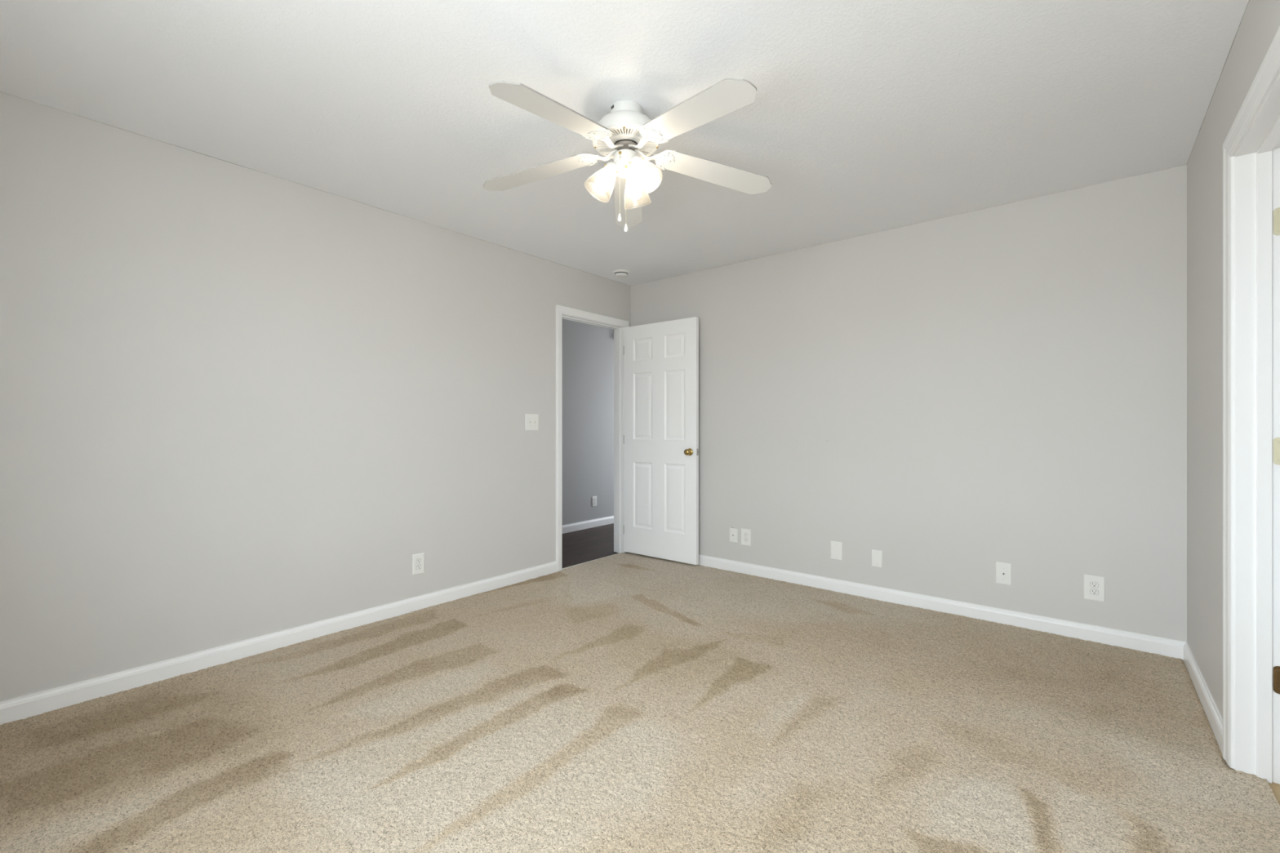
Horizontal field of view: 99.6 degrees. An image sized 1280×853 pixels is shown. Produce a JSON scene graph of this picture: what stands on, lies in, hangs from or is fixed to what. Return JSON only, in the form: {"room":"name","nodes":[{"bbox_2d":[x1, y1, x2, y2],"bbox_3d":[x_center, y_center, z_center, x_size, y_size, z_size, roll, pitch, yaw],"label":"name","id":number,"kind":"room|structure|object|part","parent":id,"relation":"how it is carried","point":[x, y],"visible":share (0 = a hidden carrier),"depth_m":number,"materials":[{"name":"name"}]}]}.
{"room":"empty bedroom","nodes":[
{"label":"empty bedroom","id":0,"kind":"room"},
{"bbox_2d":[0,92,630,702],"bbox_3d":[-1.475,-0.065,3.387,0.115,2.460,4.448,0,0,40],"label":"wall","id":1,"kind":"structure","parent":0,"point":[237,403],"depth_m":2.65,"materials":[{"name":"beige paint"}]},
{"bbox_2d":[0,561,556,724],"bbox_3d":[-1.715,1.112,2.996,0.014,0.094,3.310,0,0,40],"label":"baseboard","id":2,"kind":"structure","parent":1,"relation":"attached to","point":[24,707],"depth_m":2.64,"materials":[{"name":"white paint"}]},
{"bbox_2d":[412,552,424,575],"bbox_3d":[-1.389,0.863,3.394,0.008,0.128,0.079,0,0,40],"label":"wall outlet","id":3,"kind":"object","parent":1,"relation":"attached to","point":[418,560],"visible":1,"depth_m":3.39,"materials":[{"name":"white plastic"}]},
{"bbox_2d":[416,564,422,569],"bbox_3d":[-1.387,0.882,3.393,0.004,0.029,0.037,0,0,40],"label":"receptacle","id":4,"kind":"object","parent":3,"relation":"attached to","point":[419,566],"depth_m":3.39,"materials":[{"name":"white plastic"}]},
{"bbox_2d":[416,558,422,563],"bbox_3d":[-1.387,0.844,3.393,0.003,0.027,0.034,0,0,40],"label":"receptacle","id":5,"kind":"object","parent":3,"relation":"attached to","point":[418,560],"depth_m":3.39,"materials":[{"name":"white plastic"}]},
{"bbox_2d":[525,413,538,430],"bbox_3d":[-0.811,-0.033,4.084,0.019,0.126,0.124,0,0,40],"label":"light switch","id":6,"kind":"object","parent":1,"relation":"attached to","point":[531,420],"visible":1,"depth_m":4.09,"materials":[{"name":"white plastic"}]},
{"bbox_2d":[562,318,613,328],"bbox_3d":[-0.483,0.100,4.690,0.018,2.107,0.872,0,0,40],"label":"trim","id":7,"kind":"structure","parent":1,"relation":"attached to","point":[562,318],"depth_m":4.71,"materials":[{"name":"white paint"}]},
{"bbox_2d":[562,552,621,568],"bbox_3d":[-0.398,1.148,4.620,0.008,0.010,0.748,0,0,40],"label":"trim","id":8,"kind":"structure","parent":1,"relation":"attached to","point":[620,553],"depth_m":4.54,"materials":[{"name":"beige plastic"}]},
{"bbox_2d":[555,304,629,571],"bbox_3d":[-0.425,0.096,4.642,0.132,2.115,0.872,0,0,40],"label":"door frame","id":9,"kind":"structure","parent":1,"relation":"attached to","point":[618,330],"depth_m":4.89,"materials":[{"name":"white paint"}]},
{"bbox_2d":[623,316,698,564],"bbox_3d":[0.161,0.117,4.639,0.786,2.020,0.130,0,0,39],"label":"door","id":10,"kind":"structure","parent":9,"relation":"attached to","point":[661,435],"depth_m":4.61,"materials":[{"name":"white paint"}]},
{"bbox_3d":[0.392,0.209,4.411,0.060,0.060,0.062,0,0,38],"label":"knob","id":11,"kind":"part","parent":10,"relation":"part of","materials":[{"name":"gold metal"}]},
{"bbox_2d":[562,319,613,524],"bbox_3d":[-1.043,-0.045,5.665,0.110,2.500,5.600,0,0,40],"label":"wall","id":12,"kind":"structure","parent":0,"point":[588,349],"depth_m":6.12,"materials":[{"name":"paint"}]},
{"bbox_2d":[562,515,613,533],"bbox_3d":[-0.996,1.117,5.626,0.014,0.103,5.600,0,0,40],"label":"baseboard","id":13,"kind":"structure","parent":12,"relation":"attached to","point":[571,527],"depth_m":6.10,"materials":[{"name":"white paint"}]},
{"bbox_2d":[591,496,596,506],"bbox_3d":[-0.521,0.860,6.204,0.008,0.115,0.072,0,0,40],"label":"wall outlet","id":14,"kind":"object","parent":12,"relation":"attached to","point":[593,498],"visible":1,"depth_m":6.20,"materials":[{"name":"white plastic"}]},
{"bbox_2d":[0,0,1249,285],"bbox_3d":[0.911,-1.345,3.140,6.600,0.100,7.400,0,0,40],"label":"ceiling","id":15,"kind":"structure","parent":0,"point":[864,117],"depth_m":2.08,"materials":[{"name":"paint"}]},
{"bbox_2d":[613,269,629,278],"bbox_3d":[-0.158,-1.274,4.524,0.134,0.043,0.134,0,0,40],"label":"smoke detector","id":16,"kind":"object","parent":15,"relation":"attached to","point":[621,273],"visible":1,"depth_m":4.49,"materials":[{"name":"white plastic"}]},
{"bbox_2d":[482,78,771,232],"bbox_3d":[-0.056,-1.035,2.270,1.286,0.520,1.222,0,0,0],"label":"ceiling fan","id":17,"kind":"object","parent":15,"relation":"hanging from","point":[625,135],"visible":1,"depth_m":2.15,"materials":[{"name":"white wood"}]},
{"bbox_3d":[-0.444,-1.096,2.335,0.520,0.076,0.138,0,0,18],"label":"blade","id":18,"kind":"part","parent":17,"relation":"part of","materials":[{"name":"white laminate"}]},
{"bbox_3d":[-0.299,-1.096,1.882,0.138,0.076,0.520,0,0,37],"label":"blade","id":19,"kind":"part","parent":17,"relation":"part of","materials":[{"name":"white laminate"}]},
{"bbox_3d":[-0.142,-1.005,2.193,0.066,0.077,0.057,0,0,0],"label":"bulb","id":20,"kind":"part","parent":17,"relation":"part of","materials":[{"name":"white glass"}]},
{"bbox_3d":[-0.057,-1.096,2.617,0.138,0.076,0.520,0,0,0],"label":"blade","id":21,"kind":"part","parent":17,"relation":"part of","materials":[{"name":"white laminate"}]},
{"bbox_3d":[-0.021,-1.000,2.281,0.056,0.078,0.062,0,0,0],"label":"bulb","id":22,"kind":"part","parent":17,"relation":"part of","materials":[{"name":"white glass"}]},
{"bbox_3d":[0.010,-1.015,2.142,0.062,0.076,0.062,0,0,0],"label":"bulb","id":23,"kind":"part","parent":17,"relation":"part of","materials":[{"name":"white glass"}]},
{"bbox_3d":[0.191,-1.096,1.886,0.138,0.076,0.520,0,0,-37],"label":"blade","id":24,"kind":"part","parent":17,"relation":"part of","materials":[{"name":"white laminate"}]},
{"bbox_3d":[0.331,-1.096,2.336,0.520,0.076,0.138,0,0,-18],"label":"blade","id":25,"kind":"part","parent":17,"relation":"part of","materials":[{"name":"white laminate"}]},
{"bbox_2d":[0,523,1279,852],"bbox_3d":[0.945,1.173,3.151,6.160,0.065,6.940,0,0,40],"label":"floor","id":26,"kind":"structure","parent":0,"point":[623,702],"depth_m":1.97,"materials":[{"name":"beige carpet"}]},
{"bbox_2d":[630,164,1186,642],"bbox_3d":[1.344,-0.065,3.866,3.618,2.460,0.115,0,0,40],"label":"wall","id":27,"kind":"structure","parent":0,"point":[1006,383],"depth_m":3.26,"materials":[{"name":"beige paint"}]},
{"bbox_2d":[729,527,737,542],"bbox_3d":[0.738,0.862,4.282,0.070,0.119,0.015,1,1,40],"label":"cable plate","id":28,"kind":"object","parent":27,"relation":"attached to","point":[733,531],"visible":1,"depth_m":4.28,"materials":[{"name":"white plastic"}]},
{"bbox_2d":[741,528,751,546],"bbox_3d":[0.826,0.864,4.215,0.084,0.127,0.008,0,0,40],"label":"wall outlet","id":29,"kind":"object","parent":27,"relation":"attached to","point":[745,533],"visible":1,"depth_m":4.21,"materials":[{"name":"white plastic"}]},
{"bbox_2d":[830,541,842,560],"bbox_3d":[1.368,0.866,3.767,0.080,0.126,0.007,0,0,40],"label":"blank plate","id":30,"kind":"object","parent":27,"relation":"attached to","point":[836,548],"visible":1,"depth_m":3.76,"materials":[{"name":"white plastic"}]},
{"bbox_2d":[871,549,882,567],"bbox_3d":[1.576,0.879,3.595,0.067,0.112,0.007,0,0,40],"label":"blank plate","id":31,"kind":"object","parent":27,"relation":"attached to","point":[877,555],"visible":1,"depth_m":3.59,"materials":[{"name":"white plastic"}]},
{"bbox_2d":[697,554,1186,660],"bbox_3d":[1.303,1.112,3.817,3.618,0.094,0.014,0,0,40],"label":"baseboard","id":32,"kind":"structure","parent":27,"relation":"attached to","point":[1134,641],"depth_m":3.25,"materials":[{"name":"white paint"}]},
{"bbox_2d":[995,561,1011,585],"bbox_3d":[2.115,0.857,3.143,0.076,0.125,0.015,0,0,40],"label":"cable plate","id":33,"kind":"object","parent":27,"relation":"attached to","point":[1003,571],"visible":1,"depth_m":3.15,"materials":[{"name":"white plastic"}]},
{"bbox_2d":[1084,574,1105,602],"bbox_3d":[2.429,0.865,2.889,0.086,0.132,0.008,0,0,40],"label":"wall outlet","id":34,"kind":"object","parent":27,"relation":"attached to","point":[1094,586],"visible":1,"depth_m":2.89,"materials":[{"name":"white plastic"}]},
{"bbox_2d":[1089,589,1098,595],"bbox_3d":[2.427,0.884,2.887,0.037,0.029,0.004,0,0,40],"label":"receptacle","id":35,"kind":"object","parent":34,"relation":"attached to","point":[1092,592],"depth_m":2.89,"materials":[{"name":"white plastic"}]},
{"bbox_2d":[1089,582,1098,587],"bbox_3d":[2.427,0.846,2.887,0.037,0.029,0.004,0,0,40],"label":"receptacle","id":36,"kind":"object","parent":34,"relation":"attached to","point":[1092,584],"depth_m":2.89,"materials":[{"name":"white plastic"}]},
{"bbox_2d":[1186,0,1279,769],"bbox_3d":[1.401,-0.065,1.007,0.115,2.460,4.448,0,0,40],"label":"wall","id":37,"kind":"structure","parent":0,"point":[1260,24],"depth_m":2.16,"materials":[{"name":"beige paint"}]},
{"bbox_2d":[1183,642,1222,755],"bbox_3d":[2.364,1.112,2.273,0.014,0.094,1.039,0,0,40],"label":"baseboard","id":38,"kind":"structure","parent":37,"relation":"attached to","point":[1213,715],"depth_m":2.19,"materials":[{"name":"white paint"}]},
{"bbox_2d":[1222,26,1279,784],"bbox_3d":[1.774,0.085,1.462,0.144,2.137,0.963,0,0,40],"label":"door frame","id":39,"kind":"structure","parent":37,"relation":"attached to","point":[1257,158],"depth_m":1.78,"materials":[{"name":"white paint"}]}
]}

